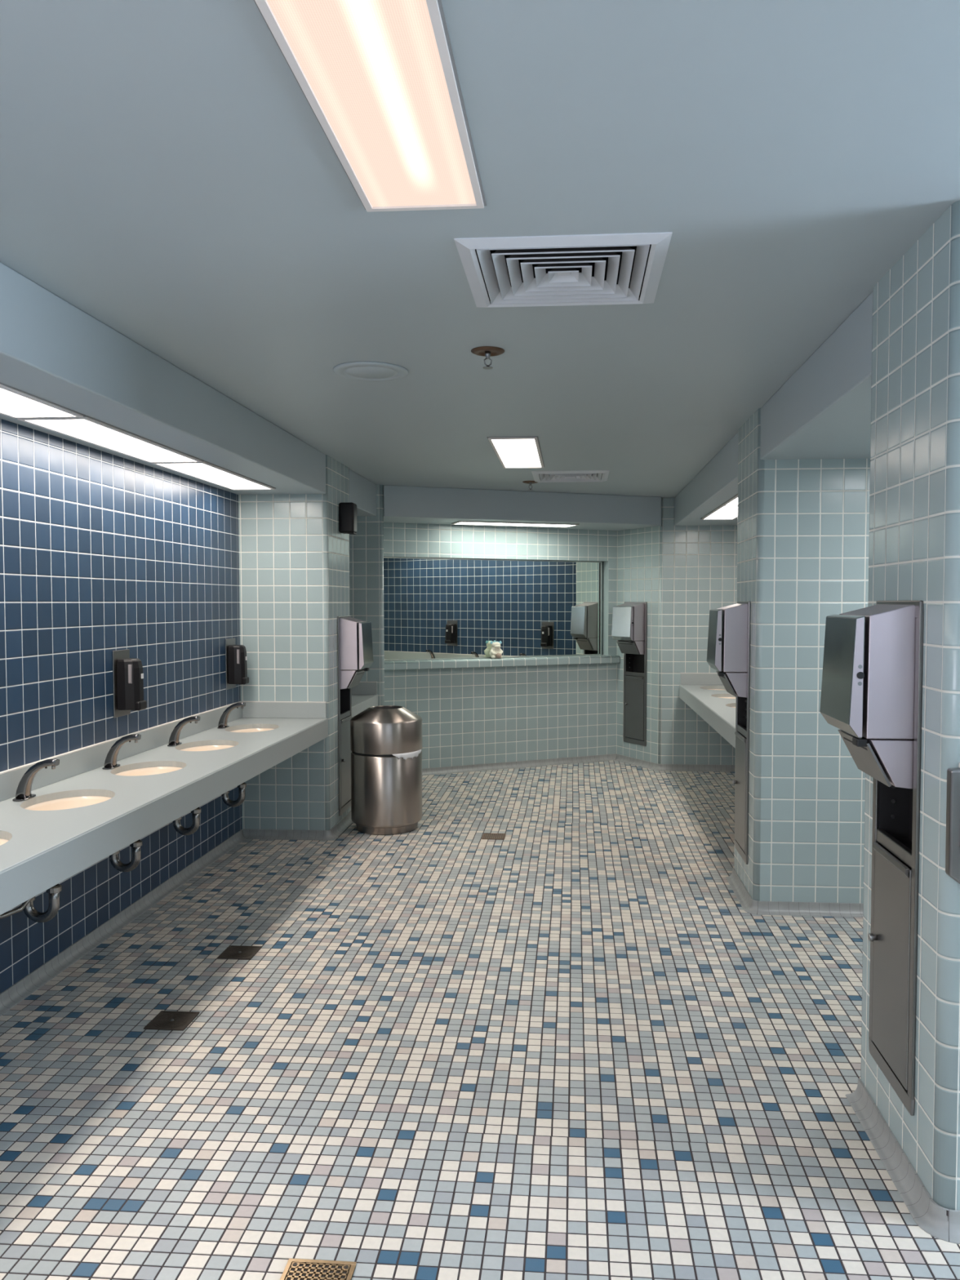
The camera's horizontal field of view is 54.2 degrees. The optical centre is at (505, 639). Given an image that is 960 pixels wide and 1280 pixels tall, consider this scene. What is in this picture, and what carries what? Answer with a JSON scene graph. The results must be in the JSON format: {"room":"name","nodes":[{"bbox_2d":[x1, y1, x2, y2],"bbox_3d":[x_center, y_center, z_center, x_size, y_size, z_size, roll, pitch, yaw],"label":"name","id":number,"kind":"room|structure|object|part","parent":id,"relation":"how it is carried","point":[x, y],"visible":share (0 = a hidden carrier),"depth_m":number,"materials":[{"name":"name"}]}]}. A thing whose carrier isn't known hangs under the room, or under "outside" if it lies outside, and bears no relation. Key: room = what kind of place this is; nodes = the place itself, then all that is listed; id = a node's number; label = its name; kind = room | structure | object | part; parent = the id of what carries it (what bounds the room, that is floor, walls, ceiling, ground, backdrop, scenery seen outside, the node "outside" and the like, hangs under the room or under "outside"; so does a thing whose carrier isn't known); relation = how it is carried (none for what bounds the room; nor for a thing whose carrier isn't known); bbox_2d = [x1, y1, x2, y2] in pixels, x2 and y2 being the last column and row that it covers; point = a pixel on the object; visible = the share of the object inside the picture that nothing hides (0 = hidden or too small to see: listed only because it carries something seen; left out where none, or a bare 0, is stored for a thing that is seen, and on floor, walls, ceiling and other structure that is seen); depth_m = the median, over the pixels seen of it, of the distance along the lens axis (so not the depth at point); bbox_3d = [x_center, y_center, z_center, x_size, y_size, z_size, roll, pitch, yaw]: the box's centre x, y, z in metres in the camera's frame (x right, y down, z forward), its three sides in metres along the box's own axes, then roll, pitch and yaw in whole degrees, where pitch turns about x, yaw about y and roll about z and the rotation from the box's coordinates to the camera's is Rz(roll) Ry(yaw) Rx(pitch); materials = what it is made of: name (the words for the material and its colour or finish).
{"room":"public restroom","nodes":[
{"label":"public restroom","id":0,"kind":"room"},
{"bbox_2d":[0,418,241,993],"bbox_3d":[-2.106,0.212,2.186,0.120,2.520,8.030,0,2,4],"label":"wall","id":1,"kind":"structure","parent":0,"point":[102,553],"depth_m":4.34,"materials":[{"name":"blue tile"}]},
{"bbox_2d":[0,897,33,919],"bbox_3d":[-1.870,0.898,3.464,0.088,0.255,0.317,1,2,16],"label":"supply hose","id":2,"kind":"object","parent":1,"relation":"attached to","point":[24,904],"visible":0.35,"depth_m":3.49,"materials":[{"name":"silver metal"}]},
{"bbox_2d":[0,706,242,801],"bbox_3d":[-1.907,0.551,3.940,0.018,0.102,4.526,0,2,4],"label":"backsplash","id":3,"kind":"structure","parent":1,"relation":"attached to","point":[83,761],"depth_m":4.31,"materials":[{"name":"white stone"}]},
{"bbox_2d":[112,648,146,717],"bbox_3d":[-1.815,0.209,4.558,0.112,0.322,0.164,0,2,4],"label":"soap dispenser","id":4,"kind":"object","parent":1,"relation":"attached to","point":[127,672],"visible":1,"depth_m":4.51,"materials":[{"name":"black plastic"}]},
{"bbox_3d":[-1.867,0.209,4.562,0.005,0.322,0.164,0,2,4],"label":"plate","id":5,"kind":"part","parent":4,"relation":"part of","materials":[{"name":"silver metal"}]},
{"bbox_3d":[-1.785,0.318,4.560,0.052,0.045,0.080,0,2,4],"label":"push lever","id":6,"kind":"part","parent":4,"relation":"part of","materials":[{"name":"black plastic"}]},
{"bbox_2d":[0,701,328,915],"bbox_3d":[-1.624,0.610,3.922,0.587,0.231,4.528,0,2,4],"label":"countertop","id":7,"kind":"structure","parent":1,"relation":"attached to","point":[43,849],"depth_m":3.93,"materials":[{"name":"white stone"}]},
{"bbox_2d":[0,838,8,845],"bbox_3d":[-1.736,0.747,2.943,0.319,0.152,0.408,0,2,4],"label":"sink bowl","id":8,"kind":"object","parent":7,"relation":"in","point":[2,841],"visible":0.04,"depth_m":3.12,"materials":[{"name":"beige ceramic"}]},
{"bbox_2d":[12,758,59,801],"bbox_3d":[-1.811,0.537,3.627,0.167,0.156,0.112,0,2,4],"label":"faucet","id":9,"kind":"object","parent":7,"relation":"on","point":[24,787],"visible":1,"depth_m":3.61,"materials":[{"name":"silver metal"}]},
{"bbox_3d":[-1.865,0.611,3.634,0.052,0.006,0.112,0,2,4],"label":"plate","id":10,"kind":"part","parent":9,"relation":"part of","materials":[{"name":"silver metal"}]},
{"bbox_2d":[24,795,111,810],"bbox_3d":[-1.685,0.720,3.625,0.319,0.152,0.408,0,2,4],"label":"sink bowl","id":11,"kind":"object","parent":7,"relation":"in","point":[83,801],"visible":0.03,"depth_m":3.79,"materials":[{"name":"beige ceramic"}]},
{"bbox_2d":[22,883,62,922],"bbox_3d":[-1.833,0.949,3.646,0.214,0.302,0.072,0,2,4],"label":"trap","id":12,"kind":"object","parent":11,"relation":"attached to","point":[29,910],"visible":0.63,"depth_m":3.63,"materials":[{"name":"silver metal"}]},
{"bbox_2d":[102,733,141,769],"bbox_3d":[-1.761,0.509,4.310,0.167,0.156,0.112,0,2,4],"label":"faucet","id":13,"kind":"object","parent":7,"relation":"on","point":[110,762],"visible":1,"depth_m":4.29,"materials":[{"name":"silver metal"}]},
{"bbox_3d":[-1.815,0.584,4.317,0.052,0.006,0.112,0,2,4],"label":"plate","id":14,"kind":"part","parent":13,"relation":"part of","materials":[{"name":"silver metal"}]},
{"bbox_2d":[115,766,182,776],"bbox_3d":[-1.635,0.692,4.308,0.319,0.152,0.408,0,2,4],"label":"sink bowl","id":15,"kind":"object","parent":7,"relation":"in","point":[157,770],"visible":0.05,"depth_m":4.48,"materials":[{"name":"beige ceramic"}]},
{"bbox_2d":[109,839,142,871],"bbox_3d":[-1.783,0.922,4.328,0.214,0.302,0.072,0,2,4],"label":"trap","id":16,"kind":"object","parent":15,"relation":"attached to","point":[114,860],"visible":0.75,"depth_m":4.31,"materials":[{"name":"silver metal"}]},
{"bbox_2d":[167,715,199,746],"bbox_3d":[-1.711,0.482,4.992,0.167,0.156,0.112,0,2,4],"label":"faucet","id":17,"kind":"object","parent":7,"relation":"on","point":[174,740],"visible":1,"depth_m":4.98,"materials":[{"name":"silver metal"}]},
{"bbox_3d":[-1.764,0.556,5.000,0.052,0.006,0.112,0,2,4],"label":"plate","id":18,"kind":"part","parent":17,"relation":"part of","materials":[{"name":"silver metal"}]},
{"bbox_2d":[180,745,233,751],"bbox_3d":[-1.585,0.665,4.991,0.319,0.152,0.408,0,2,4],"label":"sink bowl","id":19,"kind":"object","parent":7,"relation":"in","point":[206,748],"visible":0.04,"depth_m":5.17,"materials":[{"name":"beige ceramic"}]},
{"bbox_2d":[172,807,201,835],"bbox_3d":[-1.732,0.894,5.011,0.214,0.302,0.072,0,2,4],"label":"trap","id":20,"kind":"object","parent":19,"relation":"attached to","point":[196,812],"visible":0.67,"depth_m":5.00,"materials":[{"name":"silver metal"}]},
{"bbox_2d":[217,702,245,728],"bbox_3d":[-1.660,0.454,5.685,0.167,0.156,0.112,0,2,4],"label":"faucet","id":21,"kind":"object","parent":7,"relation":"on","point":[223,721],"visible":1,"depth_m":5.67,"materials":[{"name":"silver metal"}]},
{"bbox_2d":[230,728,273,732],"bbox_3d":[-1.534,0.637,5.683,0.319,0.152,0.408,0,2,4],"label":"sink bowl","id":22,"kind":"object","parent":7,"relation":"in","point":[251,730],"visible":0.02,"depth_m":5.86,"materials":[{"name":"beige ceramic"}]},
{"bbox_2d":[221,782,246,807],"bbox_3d":[-1.681,0.866,5.703,0.214,0.302,0.072,0,2,4],"label":"trap","id":23,"kind":"object","parent":22,"relation":"attached to","point":[242,789],"visible":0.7,"depth_m":5.69,"materials":[{"name":"silver metal"}]},
{"bbox_2d":[0,810,352,1016],"bbox_3d":[-1.707,1.435,2.507,0.634,0.061,8.630,0,2,4],"label":"baseboard","id":24,"kind":"structure","parent":1,"relation":"attached to","point":[26,986],"depth_m":4.70,"materials":[{"name":"grey tile"}]},
{"bbox_2d":[225,638,248,689],"bbox_3d":[-1.708,0.151,6.003,0.112,0.322,0.164,0,2,4],"label":"soap dispenser","id":25,"kind":"object","parent":1,"relation":"attached to","point":[236,658],"visible":1,"depth_m":5.95,"materials":[{"name":"black plastic"}]},
{"bbox_3d":[-1.761,0.151,6.006,0.005,0.322,0.164,0,2,4],"label":"plate","id":26,"kind":"part","parent":25,"relation":"part of","materials":[{"name":"silver metal"}]},
{"bbox_3d":[-1.678,0.260,6.005,0.052,0.045,0.080,0,2,4],"label":"push lever","id":27,"kind":"part","parent":25,"relation":"part of","materials":[{"name":"black plastic"}]},
{"bbox_2d":[0,262,325,494],"bbox_3d":[-1.760,-0.918,2.118,0.594,0.255,8.035,0,2,4],"label":"soffit","id":28,"kind":"structure","parent":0,"point":[52,350],"depth_m":3.52,"materials":[{"name":"grey paint"}]},
{"bbox_2d":[0,382,85,418],"bbox_3d":[-1.763,-0.820,2.982,0.284,0.010,1.120,0,2,4],"label":"recessed light","id":29,"kind":"object","parent":28,"relation":"in","point":[15,403],"visible":1,"depth_m":3.36,"materials":[{"name":"white plastic"}]},
{"bbox_2d":[17,415,204,462],"bbox_3d":[-1.680,-0.865,4.108,0.284,0.010,1.120,0,2,4],"label":"recessed light","id":30,"kind":"object","parent":28,"relation":"in","point":[86,428],"visible":0.91,"depth_m":4.01,"materials":[{"name":"white plastic"}]},
{"bbox_2d":[151,460,275,489],"bbox_3d":[-1.597,-0.910,5.234,0.284,0.010,1.120,0,2,4],"label":"recessed light","id":31,"kind":"object","parent":28,"relation":"in","point":[206,471],"visible":0.94,"depth_m":5.17,"materials":[{"name":"white plastic"}]},
{"bbox_2d":[238,454,351,830],"bbox_3d":[-1.493,0.040,6.479,0.710,2.520,0.630,0,2,4],"label":"wall","id":32,"kind":"structure","parent":0,"point":[294,554],"depth_m":6.17,"materials":[{"name":"teal tile"}]},
{"bbox_2d":[338,502,356,534],"bbox_3d":[-1.084,-0.835,6.454,0.105,0.214,0.116,0,2,4],"label":"air freshener","id":33,"kind":"object","parent":32,"relation":"attached to","point":[347,510],"visible":1,"depth_m":6.40,"materials":[{"name":"black plastic"}]},
{"bbox_2d":[337,615,373,816],"bbox_3d":[-1.089,0.517,6.579,0.269,1.370,0.362,0,2,4],"label":"dispenser","id":34,"kind":"object","parent":32,"relation":"attached to","point":[355,650],"visible":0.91,"depth_m":6.45,"materials":[{"name":"silver metal"}]},
{"bbox_3d":[-1.132,0.516,6.582,0.022,1.370,0.362,0,2,4],"label":"wall frame","id":35,"kind":"part","parent":34,"relation":"part of","materials":[{"name":"silver metal"}]},
{"bbox_3d":[-1.123,0.849,6.595,0.008,0.600,0.292,0,2,4],"label":"waste door","id":36,"kind":"part","parent":34,"relation":"part of","materials":[{"name":"silver metal"}]},
{"bbox_2d":[349,484,384,706],"bbox_3d":[-1.350,-0.026,8.127,0.754,2.520,0.800,0,2,4],"label":"wall pier","id":37,"kind":"object","parent":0,"point":[366,547],"visible":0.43,"depth_m":7.69,"materials":[{"name":"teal tile"}]},
{"bbox_2d":[0,760,959,1279],"bbox_3d":[0.779,1.468,3.830,5.640,0.120,11.870,0,2,4],"label":"floor","id":38,"kind":"structure","parent":0,"point":[564,1046],"depth_m":3.10,"materials":[{"name":"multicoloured tile"}]},
{"bbox_2d":[143,1010,199,1031],"bbox_3d":[-1.243,1.418,3.495,0.152,0.005,0.150,0,2,4],"label":"floor drain","id":39,"kind":"object","parent":38,"relation":"on","point":[164,1020],"visible":1,"depth_m":3.49,"materials":[{"name":"brown metal"}]},
{"bbox_2d":[217,945,262,959],"bbox_3d":[-1.183,1.391,4.175,0.152,0.005,0.150,0,2,4],"label":"floor drain","id":40,"kind":"object","parent":38,"relation":"on","point":[232,952],"visible":1,"depth_m":4.17,"materials":[{"name":"brown metal"}]},
{"bbox_2d":[280,1258,356,1279],"bbox_3d":[-0.438,1.472,2.139,0.164,0.005,0.162,0,2,4],"label":"floor drain","id":41,"kind":"object","parent":38,"relation":"on","point":[295,1268],"visible":1,"depth_m":2.19,"materials":[{"name":"brown metal"}]},
{"bbox_2d":[350,705,422,835],"bbox_3d":[-0.819,0.881,6.478,0.497,0.837,0.492,0,2,4],"label":"trash can","id":42,"kind":"object","parent":38,"relation":"on","point":[386,740],"visible":1,"depth_m":6.27,"materials":[{"name":"silver metal"}]},
{"bbox_3d":[-0.821,0.608,6.467,0.492,0.290,0.492,0,2,4],"label":"lid","id":43,"kind":"part","parent":42,"relation":"part of","materials":[{"name":"silver metal"}]},
{"bbox_2d":[481,833,506,839],"bbox_3d":[-0.077,1.308,6.246,0.152,0.005,0.150,0,2,4],"label":"floor drain","id":44,"kind":"object","parent":38,"relation":"on","point":[486,836],"visible":1,"depth_m":6.24,"materials":[{"name":"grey metal"}]},
{"bbox_2d":[733,408,870,903],"bbox_3d":[2.418,0.104,4.899,2.295,2.520,0.610,0,2,4],"label":"wall pier","id":45,"kind":"object","parent":38,"relation":"on","point":[803,525],"visible":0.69,"depth_m":4.67,"materials":[{"name":"teal tile"}]},
{"bbox_2d":[706,601,751,864],"bbox_3d":[1.234,0.478,5.036,0.269,1.370,0.362,0,2,4],"label":"dispenser","id":46,"kind":"object","parent":45,"relation":"attached to","point":[728,651],"visible":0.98,"depth_m":4.88,"materials":[{"name":"silver metal"}]},
{"bbox_3d":[1.134,0.179,4.923,0.030,0.022,0.045,0,2,4],"label":"feed lever","id":47,"kind":"part","parent":46,"relation":"part of","materials":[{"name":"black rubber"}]},
{"bbox_3d":[1.269,0.811,5.047,0.008,0.600,0.292,0,2,4],"label":"waste door","id":48,"kind":"part","parent":46,"relation":"part of","materials":[{"name":"silver metal"}]},
{"bbox_3d":[1.278,0.479,5.033,0.022,1.370,0.362,0,2,4],"label":"wall frame","id":49,"kind":"part","parent":46,"relation":"part of","materials":[{"name":"silver metal"}]},
{"bbox_2d":[725,867,863,917],"bbox_3d":[2.394,1.338,4.917,2.340,0.061,0.635,0,2,4],"label":"baseboard","id":50,"kind":"object","parent":45,"relation":"attached to","point":[749,905],"visible":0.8,"depth_m":4.70,"materials":[{"name":"grey tile"}]},
{"bbox_2d":[0,0,959,497],"bbox_3d":[0.779,-1.220,3.722,5.640,0.220,11.870,0,2,4],"label":"ceiling","id":51,"kind":"structure","parent":0,"point":[167,175],"depth_m":2.27,"materials":[{"name":"grey paint"}]},
{"bbox_2d":[253,0,486,212],"bbox_3d":[-0.238,-1.022,1.675,0.297,0.012,1.202,0,2,4],"label":"recessed light","id":52,"kind":"object","parent":51,"relation":"in","point":[380,78],"visible":1,"depth_m":1.75,"materials":[{"name":"white plastic"}]},
{"bbox_2d":[333,361,408,381],"bbox_3d":[-0.558,-1.111,3.890,0.310,0.010,0.310,0,2,4],"label":"cover plate","id":53,"kind":"object","parent":51,"relation":"attached to","point":[357,371],"visible":1,"depth_m":3.86,"materials":[{"name":"grey metal"}]},
{"bbox_2d":[471,346,504,369],"bbox_3d":[-0.067,-1.071,3.580,0.128,0.066,0.128,-1,2,-19],"label":"sprinkler","id":54,"kind":"object","parent":51,"relation":"attached to","point":[487,352],"visible":1,"depth_m":3.57,"materials":[{"name":"gold metal"}]},
{"bbox_2d":[487,436,544,468],"bbox_3d":[0.085,-1.197,6.032,0.297,0.012,1.202,0,2,4],"label":"recessed light","id":55,"kind":"object","parent":51,"relation":"in","point":[512,452],"visible":1,"depth_m":5.94,"materials":[{"name":"white plastic"}]},
{"bbox_2d":[522,480,537,490],"bbox_3d":[0.199,-1.227,7.463,0.128,0.066,0.128,-1,2,-19],"label":"sprinkler","id":56,"kind":"object","parent":51,"relation":"attached to","point":[530,482],"visible":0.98,"depth_m":7.45,"materials":[{"name":"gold metal"}]},
{"bbox_2d":[453,231,672,307],"bbox_3d":[0.170,-1.163,2.734,0.570,0.216,0.570,0,2,4],"label":"ceiling vent","id":57,"kind":"object","parent":51,"relation":"in","point":[612,268],"visible":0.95,"depth_m":2.71,"materials":[{"name":"white metal"}]},
{"bbox_2d":[531,470,609,482],"bbox_3d":[0.495,-1.338,7.115,0.570,0.216,0.570,0,2,4],"label":"ceiling vent","id":58,"kind":"object","parent":51,"relation":"in","point":[572,476],"visible":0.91,"depth_m":7.14,"materials":[{"name":"white metal"}]},
{"bbox_2d":[383,522,617,768],"bbox_3d":[-0.142,-0.056,8.881,2.600,2.520,0.300,-1,3,-24],"label":"wall","id":59,"kind":"structure","parent":0,"point":[484,715],"depth_m":8.82,"materials":[{"name":"teal tile"}]},
{"bbox_2d":[383,556,602,661],"bbox_3d":[-0.102,-0.292,8.798,2.355,0.928,0.018,-1,3,-26],"label":"wall mirror","id":60,"kind":"object","parent":59,"relation":"attached to","point":[434,608],"visible":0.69,"depth_m":8.77,"materials":[{"name":"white mirror"}]},
{"bbox_2d":[384,654,619,670],"bbox_3d":[-0.073,0.209,8.794,2.546,0.074,0.190,-1,3,-24],"label":"trim","id":61,"kind":"structure","parent":59,"relation":"attached to","point":[602,659],"depth_m":8.70,"materials":[{"name":"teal tile"}]},
{"bbox_2d":[489,640,502,658],"bbox_3d":[-0.087,0.092,8.751,0.128,0.168,0.116,-1,2,-18],"label":"plush toy","id":62,"kind":"object","parent":61,"relation":"on","point":[495,652],"visible":1,"depth_m":8.72,"materials":[{"name":"white fabric"}]},
{"bbox_3d":[-0.111,0.111,8.721,0.069,0.059,0.043,2,3,34],"label":"arm","id":63,"kind":"part","parent":62,"relation":"part of"},
{"bbox_2d":[348,468,662,530],"bbox_3d":[-0.217,-1.150,7.897,3.651,0.255,1.454,-1,3,-23],"label":"ceiling","id":64,"kind":"structure","parent":0,"point":[402,504],"depth_m":8.07,"materials":[{"name":"grey paint"}]},
{"bbox_2d":[450,520,579,527],"bbox_3d":[0.090,-1.038,8.401,1.120,0.010,0.284,-1,2,-18],"label":"recessed light","id":65,"kind":"object","parent":64,"relation":"in","point":[459,522],"visible":1,"depth_m":8.38,"materials":[{"name":"white plastic"}]},
{"bbox_2d":[616,497,737,764],"bbox_3d":[1.887,-0.067,9.146,1.580,2.520,0.990,0,2,4],"label":"wall","id":66,"kind":"structure","parent":0,"point":[682,573],"depth_m":8.69,"materials":[{"name":"teal tile"}]},
{"bbox_2d":[422,753,735,775],"bbox_3d":[1.376,1.227,7.685,2.530,0.061,4.256,-2,3,-43],"label":"baseboard","id":67,"kind":"structure","parent":66,"relation":"attached to","point":[531,763],"depth_m":8.77,"materials":[{"name":"grey tile"}]},
{"bbox_2d":[611,601,647,746],"bbox_3d":[1.214,0.319,9.006,0.269,1.370,0.362,-1,3,-29],"label":"dispenser","id":68,"kind":"object","parent":66,"relation":"attached to","point":[629,619],"visible":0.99,"depth_m":8.96,"materials":[{"name":"silver metal"}]},
{"bbox_3d":[1.244,0.651,9.036,0.008,0.600,0.292,-1,3,-29],"label":"waste door","id":69,"kind":"part","parent":68,"relation":"part of","materials":[{"name":"silver metal"}]},
{"bbox_3d":[1.252,0.318,9.027,0.022,1.370,0.362,-1,3,-29],"label":"wall frame","id":70,"kind":"part","parent":68,"relation":"part of","materials":[{"name":"silver metal"}]},
{"bbox_2d":[674,431,738,525],"bbox_3d":[1.747,-1.111,6.911,0.637,0.255,3.410,0,2,4],"label":"ceiling","id":71,"kind":"structure","parent":0,"point":[717,482],"depth_m":6.62,"materials":[{"name":"grey paint"}]},
{"bbox_2d":[700,504,737,519],"bbox_3d":[1.740,-0.994,7.318,0.284,0.010,1.120,0,2,4],"label":"recessed light","id":72,"kind":"object","parent":71,"relation":"in","point":[722,512],"visible":0.66,"depth_m":7.42,"materials":[{"name":"white plastic"}]},
{"bbox_2d":[721,493,737,506],"bbox_3d":[1.657,-0.949,6.192,0.284,0.010,1.120,0,2,4],"label":"recessed light","id":73,"kind":"object","parent":71,"relation":"in","point":[733,501],"visible":0.23,"depth_m":6.57,"materials":[{"name":"white plastic"}]},
{"bbox_2d":[760,292,872,459],"bbox_3d":[2.341,-0.981,3.677,2.297,0.255,1.760,0,2,4],"label":"soffit","id":74,"kind":"structure","parent":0,"point":[823,411],"depth_m":3.67,"materials":[{"name":"grey paint"}]},
{"bbox_2d":[860,200,959,1210],"bbox_3d":[2.243,0.199,2.522,2.295,2.520,0.660,0,2,4],"label":"wall","id":75,"kind":"structure","parent":0,"point":[914,542],"depth_m":2.40,"materials":[{"name":"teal tile"}]},
{"bbox_2d":[819,600,923,1115],"bbox_3d":[1.058,0.574,2.644,0.269,1.370,0.362,0,2,4],"label":"dispenser","id":76,"kind":"object","parent":75,"relation":"attached to","point":[872,685],"visible":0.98,"depth_m":2.53,"materials":[{"name":"silver metal"}]},
{"bbox_3d":[0.958,0.275,2.532,0.030,0.022,0.045,0,2,4],"label":"feed lever","id":77,"kind":"part","parent":76,"relation":"part of","materials":[{"name":"grey metal"}]},
{"bbox_3d":[1.086,0.879,2.773,0.022,0.024,0.024,0,2,4],"label":"door knob","id":78,"kind":"part","parent":76,"relation":"part of","materials":[{"name":"silver metal"}]},
{"bbox_3d":[1.092,0.907,2.655,0.008,0.600,0.292,0,2,4],"label":"waste door","id":79,"kind":"part","parent":76,"relation":"part of","materials":[{"name":"silver metal"}]},
{"bbox_3d":[1.101,0.575,2.641,0.022,1.370,0.362,0,2,4],"label":"wall frame","id":80,"kind":"part","parent":76,"relation":"part of","materials":[{"name":"silver metal"}]},
{"bbox_2d":[845,1078,959,1244],"bbox_3d":[2.218,1.434,2.541,2.340,0.061,0.685,0,2,4],"label":"baseboard","id":81,"kind":"structure","parent":75,"relation":"attached to","point":[941,1223],"depth_m":2.52,"materials":[{"name":"grey tile"}]},
{"bbox_2d":[945,762,959,884],"bbox_3d":[1.222,0.464,2.249,0.304,0.332,0.054,0,2,4],"label":"dispenser","id":82,"kind":"object","parent":75,"relation":"attached to","point":[952,842],"visible":1,"depth_m":2.26,"materials":[{"name":"silver metal"}]},
{"bbox_3d":[-1.730,0.008,7.283,0.120,2.520,0.940,0,2,4],"label":"wall","id":83,"kind":"structure","parent":0,"visible":0},
{"bbox_2d":[351,681,377,717],"bbox_3d":[-1.375,0.475,7.276,0.589,0.231,0.936,0,2,4],"label":"countertop","id":84,"kind":"structure","parent":83,"relation":"attached to","point":[364,695],"depth_m":7.62,"materials":[{"name":"white stone"}]},
{"bbox_3d":[2.115,0.022,6.930,0.120,2.520,3.400,0,2,4],"label":"wall","id":85,"kind":"structure","parent":0,"visible":0},
{"bbox_2d":[679,672,735,748],"bbox_3d":[1.770,0.487,6.975,0.569,0.231,3.396,0,2,4],"label":"countertop","id":86,"kind":"structure","parent":85,"relation":"attached to","point":[717,713],"depth_m":7.43,"materials":[{"name":"white stone"}]},
{"bbox_2d":[718,697,735,698],"bbox_3d":[1.831,0.559,7.614,0.319,0.152,0.408,0,2,4],"label":"sink bowl","id":87,"kind":"object","parent":86,"relation":"in","point":[718,697],"visible":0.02,"depth_m":7.80,"materials":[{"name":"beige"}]}
]}

